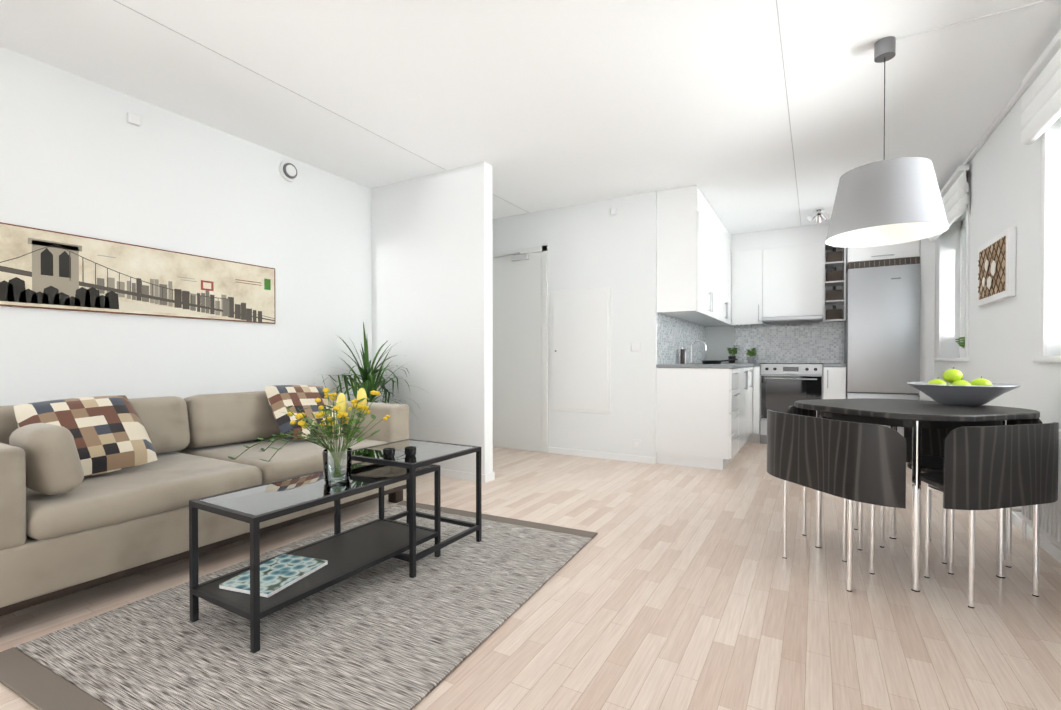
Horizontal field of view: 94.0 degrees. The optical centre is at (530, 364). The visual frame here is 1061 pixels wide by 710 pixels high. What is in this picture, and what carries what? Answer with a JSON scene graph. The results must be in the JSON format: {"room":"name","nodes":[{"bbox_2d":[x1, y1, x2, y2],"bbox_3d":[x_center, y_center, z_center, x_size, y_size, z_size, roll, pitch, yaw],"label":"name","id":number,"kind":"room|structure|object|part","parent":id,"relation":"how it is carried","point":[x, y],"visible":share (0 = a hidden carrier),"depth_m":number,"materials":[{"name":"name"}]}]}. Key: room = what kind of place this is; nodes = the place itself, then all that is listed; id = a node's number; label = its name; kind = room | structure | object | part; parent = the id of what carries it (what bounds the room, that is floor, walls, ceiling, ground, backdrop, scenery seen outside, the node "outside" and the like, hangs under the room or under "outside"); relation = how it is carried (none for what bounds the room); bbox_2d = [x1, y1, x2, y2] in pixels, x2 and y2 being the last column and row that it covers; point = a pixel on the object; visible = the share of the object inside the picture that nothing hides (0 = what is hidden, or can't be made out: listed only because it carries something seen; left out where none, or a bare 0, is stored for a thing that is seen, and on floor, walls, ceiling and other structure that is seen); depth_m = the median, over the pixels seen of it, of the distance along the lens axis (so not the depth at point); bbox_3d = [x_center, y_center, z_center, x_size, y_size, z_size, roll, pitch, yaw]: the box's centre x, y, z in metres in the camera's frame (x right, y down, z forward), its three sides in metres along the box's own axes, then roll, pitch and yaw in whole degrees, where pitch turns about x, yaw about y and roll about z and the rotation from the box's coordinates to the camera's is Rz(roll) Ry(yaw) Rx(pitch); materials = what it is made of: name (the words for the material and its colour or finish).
{"room":"dining room","nodes":[
{"label":"dining room","id":0,"kind":"room"},
{"bbox_2d":[0,442,1060,709],"bbox_3d":[0.007,0.970,2.370,4.900,0.100,9.670,0,1,30],"label":"floor","id":1,"kind":"structure","parent":0,"point":[668,586],"depth_m":1.90,"materials":[{"name":"beige wood"}]},
{"bbox_2d":[0,391,408,615],"bbox_3d":[-1.750,0.546,2.686,1.065,0.741,2.030,0,1,30],"label":"sofa","id":2,"kind":"object","parent":1,"relation":"on","point":[67,527],"visible":0.69,"depth_m":2.06,"materials":[{"name":"beige fabric"}]},
{"bbox_2d":[13,395,157,476],"bbox_3d":[-2.000,0.317,2.245,0.124,0.430,0.430,-46,-17,23],"label":"pillow","id":3,"kind":"object","parent":2,"relation":"on","point":[109,433],"visible":0.83,"depth_m":2.23,"materials":[{"name":"multicoloured fabric"}]},
{"bbox_2d":[264,385,343,439],"bbox_3d":[-1.455,0.300,3.201,0.124,0.430,0.430,-44,-25,24],"label":"pillow","id":4,"kind":"object","parent":2,"relation":"on","point":[281,397],"visible":0.71,"depth_m":3.11,"materials":[{"name":"multicoloured fabric"}]},
{"bbox_2d":[0,501,597,709],"bbox_3d":[-0.678,0.917,2.101,1.340,0.012,1.960,0,1,27],"label":"rug","id":5,"kind":"object","parent":1,"relation":"on","point":[390,634],"visible":0.94,"depth_m":1.65,"materials":[{"name":"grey fabric"}]},
{"bbox_2d":[189,462,440,652],"bbox_3d":[-0.820,0.696,2.054,0.390,0.430,0.900,0,1,30],"label":"coffee table","id":6,"kind":"object","parent":5,"relation":"on","point":[346,554],"visible":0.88,"depth_m":1.87,"materials":[{"name":"black metal"}]},
{"bbox_2d":[219,554,327,596],"bbox_3d":[-0.955,0.786,1.861,0.220,0.014,0.290,0,1,18],"label":"magazine","id":7,"kind":"object","parent":6,"relation":"on","point":[280,572],"visible":0.82,"depth_m":1.84,"materials":[{"name":"white paper"}]},
{"bbox_2d":[322,447,351,483],"bbox_3d":[-0.794,0.415,2.036,0.116,0.130,0.116,0,1,30],"label":"flower vase","id":8,"kind":"object","parent":6,"relation":"on","point":[329,479],"visible":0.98,"depth_m":2.01,"materials":[{"name":"clear glass"}]},
{"bbox_2d":[228,388,389,477],"bbox_3d":[-0.845,0.279,1.944,0.435,0.365,0.543,0,1,30],"label":"flower bouquet","id":9,"kind":"object","parent":8,"relation":"in","point":[359,403],"visible":0.94,"depth_m":2.02,"materials":[{"name":"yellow plant"}]},
{"bbox_2d":[334,439,481,577],"bbox_3d":[-0.593,0.664,2.447,0.500,0.485,0.500,0,1,30],"label":"coffee table","id":10,"kind":"object","parent":5,"relation":"on","point":[429,452],"visible":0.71,"depth_m":2.36,"materials":[{"name":"black metal"}]},
{"bbox_2d":[383,447,394,457],"bbox_3d":[-0.648,0.404,2.269,0.054,0.038,0.054,0,1,30],"label":"tealight","id":11,"kind":"object","parent":10,"relation":"on","point":[389,452],"visible":1,"depth_m":2.25,"materials":[{"name":"black glass"}]},
{"bbox_2d":[405,446,415,455],"bbox_3d":[-0.558,0.404,2.304,0.054,0.038,0.054,0,1,30],"label":"tealight","id":12,"kind":"object","parent":10,"relation":"on","point":[410,450],"visible":1,"depth_m":2.28,"materials":[{"name":"black glass"}]},
{"bbox_2d":[314,322,426,417],"bbox_3d":[-1.257,0.287,3.827,0.796,1.238,0.803,0,1,30],"label":"dracaena plant","id":13,"kind":"object","parent":1,"relation":"on","point":[367,384],"visible":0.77,"depth_m":3.86,"materials":[{"name":"green plant"}]},
{"bbox_2d":[656,369,739,469],"bbox_3d":[1.531,0.465,4.528,0.636,0.868,0.460,0,1,30],"label":"base cabinet","id":14,"kind":"object","parent":1,"relation":"on","point":[698,410],"depth_m":4.33,"materials":[{"name":"white wood"}]},
{"bbox_2d":[656,361,751,368],"bbox_3d":[2.011,0.006,5.287,0.706,0.030,2.293,0,1,30],"label":"countertop","id":15,"kind":"structure","parent":14,"relation":"on","point":[738,364],"depth_m":4.39,"materials":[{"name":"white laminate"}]},
{"bbox_2d":[680,346,686,363],"bbox_3d":[1.566,-0.099,5.091,0.045,0.183,0.045,0,1,-15],"label":"soap bottle","id":16,"kind":"object","parent":15,"relation":"on","point":[682,356],"visible":1,"depth_m":5.06,"materials":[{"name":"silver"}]},
{"bbox_2d":[701,359,737,363],"bbox_3d":[1.873,-0.032,4.915,0.341,0.053,0.200,0,1,30],"label":"frying pan","id":17,"kind":"object","parent":15,"relation":"on","point":[711,361],"visible":1,"depth_m":4.87,"materials":[{"name":"black metal"}]},
{"bbox_2d":[727,345,737,362],"bbox_3d":[2.468,-0.127,6.061,0.128,0.219,0.114,0,1,30],"label":"herb pot","id":18,"kind":"object","parent":15,"relation":"on","point":[734,353],"visible":1,"depth_m":6.04,"materials":[{"name":"black"}]},
{"bbox_2d":[746,348,756,362],"bbox_3d":[2.667,-0.110,5.981,0.122,0.187,0.114,0,1,30],"label":"herb pot","id":19,"kind":"object","parent":15,"relation":"on","point":[751,354],"visible":1,"depth_m":5.96,"materials":[{"name":"grey"}]},
{"bbox_2d":[740,365,751,448],"bbox_3d":[1.845,0.459,5.074,0.636,0.868,0.800,0,1,30],"label":"base cabinet","id":20,"kind":"object","parent":1,"relation":"on","point":[745,374],"depth_m":5.01,"materials":[{"name":"white wood"}]},
{"bbox_2d":[752,365,759,442],"bbox_3d":[2.174,0.454,5.577,0.704,0.868,0.400,0,1,30],"label":"base cabinet","id":21,"kind":"object","parent":1,"relation":"on","point":[755,368],"depth_m":5.57,"materials":[{"name":"white wood"}]},
{"bbox_2d":[752,361,823,443],"bbox_3d":[2.967,0.439,5.697,0.678,0.895,0.636,0,1,30],"label":"oven","id":22,"kind":"object","parent":1,"relation":"on","point":[782,383],"depth_m":5.45,"materials":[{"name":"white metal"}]},
{"bbox_2d":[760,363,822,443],"bbox_3d":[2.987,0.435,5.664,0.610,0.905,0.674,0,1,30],"label":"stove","id":23,"kind":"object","parent":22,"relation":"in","point":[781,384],"depth_m":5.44,"materials":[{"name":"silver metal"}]},
{"bbox_2d":[820,365,843,398],"bbox_3d":[3.352,0.455,5.475,0.206,0.868,0.636,0,1,30],"label":"base cabinet","id":24,"kind":"object","parent":1,"relation":"on","point":[831,376],"depth_m":5.21,"materials":[{"name":"white"}]},
{"bbox_2d":[786,406,884,550],"bbox_3d":[1.674,0.571,2.582,0.610,0.695,0.346,0,1,-15],"label":"dining chair","id":25,"kind":"object","parent":1,"relation":"on","point":[858,515],"visible":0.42,"depth_m":2.65,"materials":[{"name":"black wood"}]},
{"bbox_2d":[767,410,905,591],"bbox_3d":[1.379,0.574,2.219,0.346,0.695,0.712,0,1,-15],"label":"dining chair","id":26,"kind":"object","parent":1,"relation":"on","point":[848,463],"visible":1,"depth_m":2.02,"materials":[{"name":"black wood"}]},
{"bbox_2d":[844,253,923,436],"bbox_3d":[3.697,-0.085,5.252,0.595,1.953,0.668,0,1,30],"label":"refrigerator","id":27,"kind":"object","parent":1,"relation":"on","point":[884,299],"depth_m":4.96,"materials":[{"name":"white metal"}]},
{"bbox_2d":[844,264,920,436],"bbox_3d":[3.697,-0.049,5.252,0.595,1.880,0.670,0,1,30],"label":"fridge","id":28,"kind":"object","parent":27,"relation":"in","point":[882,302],"depth_m":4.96,"materials":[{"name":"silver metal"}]},
{"bbox_2d":[794,398,1039,591],"bbox_3d":[1.745,0.556,2.317,0.904,0.730,0.904,0,1,30],"label":"dining table","id":29,"kind":"object","parent":1,"relation":"on","point":[916,416],"visible":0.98,"depth_m":2.08,"materials":[{"name":"black wood"}]},
{"bbox_2d":[907,382,1019,405],"bbox_3d":[2.048,0.140,2.357,0.410,0.100,0.410,0,1,30],"label":"fruit bowl","id":30,"kind":"object","parent":29,"relation":"on","point":[970,395],"visible":0.96,"depth_m":2.26,"materials":[{"name":"grey ceramic"}]},
{"bbox_2d":[927,367,992,385],"bbox_3d":[2.038,0.078,2.357,0.241,0.132,0.190,0,1,30],"label":"apples","id":31,"kind":"object","parent":30,"relation":"in","point":[953,376],"visible":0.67,"depth_m":2.34,"materials":[{"name":"green food"}]},
{"bbox_2d":[904,418,1041,567],"bbox_3d":[2.010,0.573,2.388,0.346,0.695,0.610,0,1,-15],"label":"dining chair","id":32,"kind":"object","parent":1,"relation":"on","point":[932,449],"visible":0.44,"depth_m":2.45,"materials":[{"name":"black wood"}]},
{"bbox_2d":[921,422,1058,607],"bbox_3d":[1.816,0.576,2.053,0.610,0.695,0.346,0,1,-15],"label":"dining chair","id":33,"kind":"object","parent":1,"relation":"on","point":[994,467],"visible":1,"depth_m":1.88,"materials":[{"name":"black wood"}]},
{"bbox_2d":[0,46,1060,517],"bbox_3d":[0.007,-0.310,2.357,4.900,2.460,9.670,0,1,30],"label":"wall","id":34,"kind":"structure","parent":0,"point":[406,264],"depth_m":3.56,"materials":[{"name":"white paint"}]},
{"bbox_2d":[127,112,140,125],"bbox_3d":[-2.285,-1.415,2.854,0.019,0.060,0.060,0,1,30],"label":"wall sensor","id":35,"kind":"object","parent":34,"relation":"attached to","point":[133,119],"visible":1,"depth_m":2.85,"materials":[{"name":"white plastic"}]},
{"bbox_2d":[0,222,274,323],"bbox_3d":[-2.214,-0.489,2.983,0.022,0.403,1.422,0,1,30],"label":"framed picture","id":36,"kind":"object","parent":34,"relation":"attached to","point":[44,269],"visible":1,"depth_m":2.81,"materials":[{"name":"canvas"},{"name":"ink"}]},
{"bbox_2d":[279,160,298,181],"bbox_3d":[-1.794,-1.443,3.690,0.035,0.150,0.150,0,1,30],"label":"air vent","id":37,"kind":"object","parent":34,"relation":"in","point":[289,171],"visible":1,"depth_m":3.67,"materials":[{"name":"white plastic"}]},
{"bbox_2d":[427,468,487,482],"bbox_3d":[-0.867,0.873,4.095,1.202,0.060,0.012,0,1,30],"label":"baseboard","id":38,"kind":"structure","parent":34,"relation":"attached to","point":[462,475],"depth_m":3.91,"materials":[{"name":"white wood"}]},
{"bbox_2d":[488,471,494,480],"bbox_3d":[-0.824,0.872,4.200,1.232,0.060,0.032,0,1,30],"label":"baseboard","id":39,"kind":"structure","parent":34,"relation":"attached to","point":[491,476],"depth_m":3.87,"materials":[{"name":"white wood"}]},
{"bbox_2d":[492,245,547,452],"bbox_3d":[-0.282,-0.159,5.241,1.020,2.100,0.064,0,1,30],"label":"entry door","id":40,"kind":"structure","parent":34,"relation":"in","point":[520,344],"depth_m":5.16,"materials":[{"name":"painted wood"},{"name":"metal"}]},
{"bbox_2d":[551,287,610,413],"bbox_3d":[0.479,-0.134,4.825,0.635,1.200,0.025,0,1,30],"label":"panel","id":41,"kind":"object","parent":34,"relation":"attached to","point":[580,350],"visible":1,"depth_m":4.81,"materials":[{"name":"white"}]},
{"bbox_2d":[548,447,654,463],"bbox_3d":[0.654,0.867,4.743,1.090,0.060,0.012,0,1,30],"label":"baseboard","id":42,"kind":"structure","parent":34,"relation":"attached to","point":[593,454],"depth_m":4.71,"materials":[{"name":"white wood"}]},
{"bbox_2d":[611,208,616,214],"bbox_3d":[0.782,-1.433,4.641,0.050,0.060,0.018,0,1,30],"label":"wall sensor","id":43,"kind":"object","parent":34,"relation":"attached to","point":[613,211],"visible":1,"depth_m":4.63,"materials":[{"name":"white plastic"}]},
{"bbox_2d":[633,439,640,447],"bbox_3d":[0.978,0.729,4.553,0.080,0.080,0.012,0,1,30],"label":"wall socket","id":44,"kind":"object","parent":34,"relation":"attached to","point":[636,443],"visible":1,"depth_m":4.55,"materials":[{"name":"white plastic"}]},
{"bbox_2d":[657,313,705,363],"bbox_3d":[1.716,-0.246,5.472,0.006,0.470,2.252,0,1,30],"label":"backsplash","id":45,"kind":"structure","parent":34,"relation":"attached to","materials":[{"name":"tile"}]},
{"bbox_2d":[657,185,719,320],"bbox_3d":[1.539,-1.018,4.797,0.366,1.088,0.960,0,1,30],"label":"upper cabinet","id":46,"kind":"object","parent":34,"relation":"attached to","point":[688,227],"depth_m":4.42,"materials":[{"name":"white wood"}]},
{"bbox_2d":[688,220,731,324],"bbox_3d":[2.010,-1.026,5.615,0.366,1.088,0.928,0,1,30],"label":"upper cabinet","id":47,"kind":"object","parent":34,"relation":"attached to","point":[723,231],"depth_m":5.52,"materials":[{"name":"white wood"}]},
{"bbox_2d":[734,321,843,362],"bbox_3d":[3.089,-0.281,5.983,1.180,0.530,0.006,0,1,30],"label":"backsplash","id":48,"kind":"structure","parent":34,"relation":"attached to","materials":[{"name":"tile"}]},
{"bbox_2d":[728,223,851,320],"bbox_3d":[2.940,-1.057,5.709,1.188,1.028,0.616,0,1,30],"label":"upper cabinet","id":49,"kind":"object","parent":34,"relation":"attached to","point":[807,312],"depth_m":5.67,"materials":[{"name":"white wood"}]},
{"bbox_2d":[848,238,935,316],"bbox_3d":[3.752,-1.053,5.241,0.734,1.028,0.616,0,1,30],"label":"upper cabinet","id":50,"kind":"object","parent":34,"relation":"attached to","point":[924,246],"depth_m":4.83,"materials":[{"name":"white wood"}]},
{"bbox_2d":[934,357,968,360],"bbox_3d":[3.605,-0.043,4.153,0.174,0.030,1.050,0,1,30],"label":"window sill","id":51,"kind":"structure","parent":34,"relation":"attached to","point":[953,359],"depth_m":4.03,"materials":[{"name":"white"}]},
{"bbox_2d":[955,337,964,357],"bbox_3d":[3.519,-0.142,4.003,0.126,0.172,0.117,0,1,30],"label":"potted plant","id":52,"kind":"object","parent":51,"relation":"on","point":[961,350],"depth_m":4.00,"materials":[{"name":"green"}]},
{"bbox_2d":[938,186,969,357],"bbox_3d":[3.642,-0.687,4.126,0.212,1.320,1.030,0,1,30],"label":"window","id":53,"kind":"structure","parent":34,"relation":"in","point":[964,274],"depth_m":4.42,"materials":[{"name":"white"}]},
{"bbox_2d":[929,164,969,241],"bbox_3d":[3.520,-1.325,4.189,0.067,0.345,1.130,0,1,30],"label":"window blind","id":54,"kind":"object","parent":53,"relation":"attached to","point":[954,194],"visible":0.58,"depth_m":3.81,"materials":[{"name":"white fabric"}]},
{"bbox_3d":[3.686,-0.662,4.101,0.110,1.270,0.930,0,1,30],"label":"frame","id":55,"kind":"part","parent":53,"relation":"part of","materials":[{"name":"white"}]},
{"bbox_2d":[962,85,1026,164],"bbox_3d":[1.889,-1.514,1.290,0.025,0.030,9.320,0,1,30],"label":"crown molding","id":56,"kind":"structure","parent":34,"relation":"attached to","point":[1008,107],"depth_m":3.11,"materials":[{"name":"white"}]},
{"bbox_2d":[978,227,1015,305],"bbox_3d":[2.928,-0.597,3.135,0.056,0.400,0.620,0,1,30],"label":"wall art","id":57,"kind":"object","parent":34,"relation":"attached to","point":[997,268],"visible":1,"depth_m":3.02,"materials":[{"name":"white"}]},
{"bbox_2d":[996,509,1060,563],"bbox_3d":[1.732,0.904,1.029,0.012,0.060,8.670,0,1,30],"label":"baseboard","id":58,"kind":"structure","parent":34,"relation":"attached to","point":[1048,546],"depth_m":2.46,"materials":[{"name":"white wood"}]},
{"bbox_2d":[1012,429,1060,547],"bbox_3d":[2.264,0.609,2.053,0.114,0.630,1.181,0,1,30],"label":"radiator","id":59,"kind":"object","parent":34,"relation":"attached to","point":[1050,521],"visible":0.44,"depth_m":2.21,"materials":[{"name":"white metal"}]},
{"bbox_2d":[1021,29,1060,144],"bbox_3d":[2.247,-1.303,1.980,0.067,0.345,1.370,0,1,30],"label":"window blind","id":60,"kind":"object","parent":34,"relation":"attached to","point":[1041,104],"visible":1,"depth_m":2.35,"materials":[{"name":"white fabric"}]},
{"bbox_2d":[1039,129,1047,355],"bbox_3d":[2.368,-0.665,1.916,0.212,1.320,1.270,0,1,30],"label":"window","id":61,"kind":"structure","parent":34,"relation":"in","point":[1043,238],"depth_m":2.48,"materials":[{"name":"white"}]},
{"bbox_2d":[1032,356,1060,362],"bbox_3d":[2.332,-0.021,1.944,0.174,0.030,1.290,0,1,30],"label":"window sill","id":62,"kind":"structure","parent":34,"relation":"attached to","point":[1056,359],"depth_m":2.38,"materials":[{"name":"white"}]},
{"bbox_2d":[0,0,1060,233],"bbox_3d":[0.007,-1.589,2.345,4.900,0.100,9.670,0,1,30],"label":"ceiling","id":63,"kind":"structure","parent":0,"point":[539,105],"depth_m":2.70,"materials":[{"name":"white paint"}]},
{"bbox_2d":[113,0,800,221],"bbox_3d":[-0.144,-1.540,2.461,2.425,0.002,9.320,0,1,30],"label":"ceiling seam","id":64,"kind":"object","parent":63,"relation":"attached to","point":[446,170],"depth_m":2.70,"materials":[{"name":"grey paint"}]},
{"bbox_2d":[807,207,829,222],"bbox_3d":[2.906,-1.504,4.993,0.209,0.123,0.188,0,1,30],"label":"ceiling spotlight","id":65,"kind":"object","parent":63,"relation":"attached to","point":[824,215],"visible":1,"depth_m":4.96,"materials":[{"name":"silver metal"}]},
{"bbox_2d":[825,36,948,247],"bbox_3d":[1.690,-1.077,2.366,0.480,0.924,0.480,0,1,30],"label":"pendant lamp","id":66,"kind":"object","parent":63,"relation":"hanging from","point":[888,201],"visible":1,"depth_m":2.24,"materials":[{"name":"white fabric"}]},
{"bbox_2d":[896,0,1051,40],"bbox_3d":[2.007,-1.534,2.180,0.650,0.008,0.008,0,1,30],"label":"cable","id":67,"kind":"object","parent":63,"relation":"attached to","point":[976,18],"visible":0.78,"depth_m":2.20,"materials":[{"name":"white plastic"}]}
]}

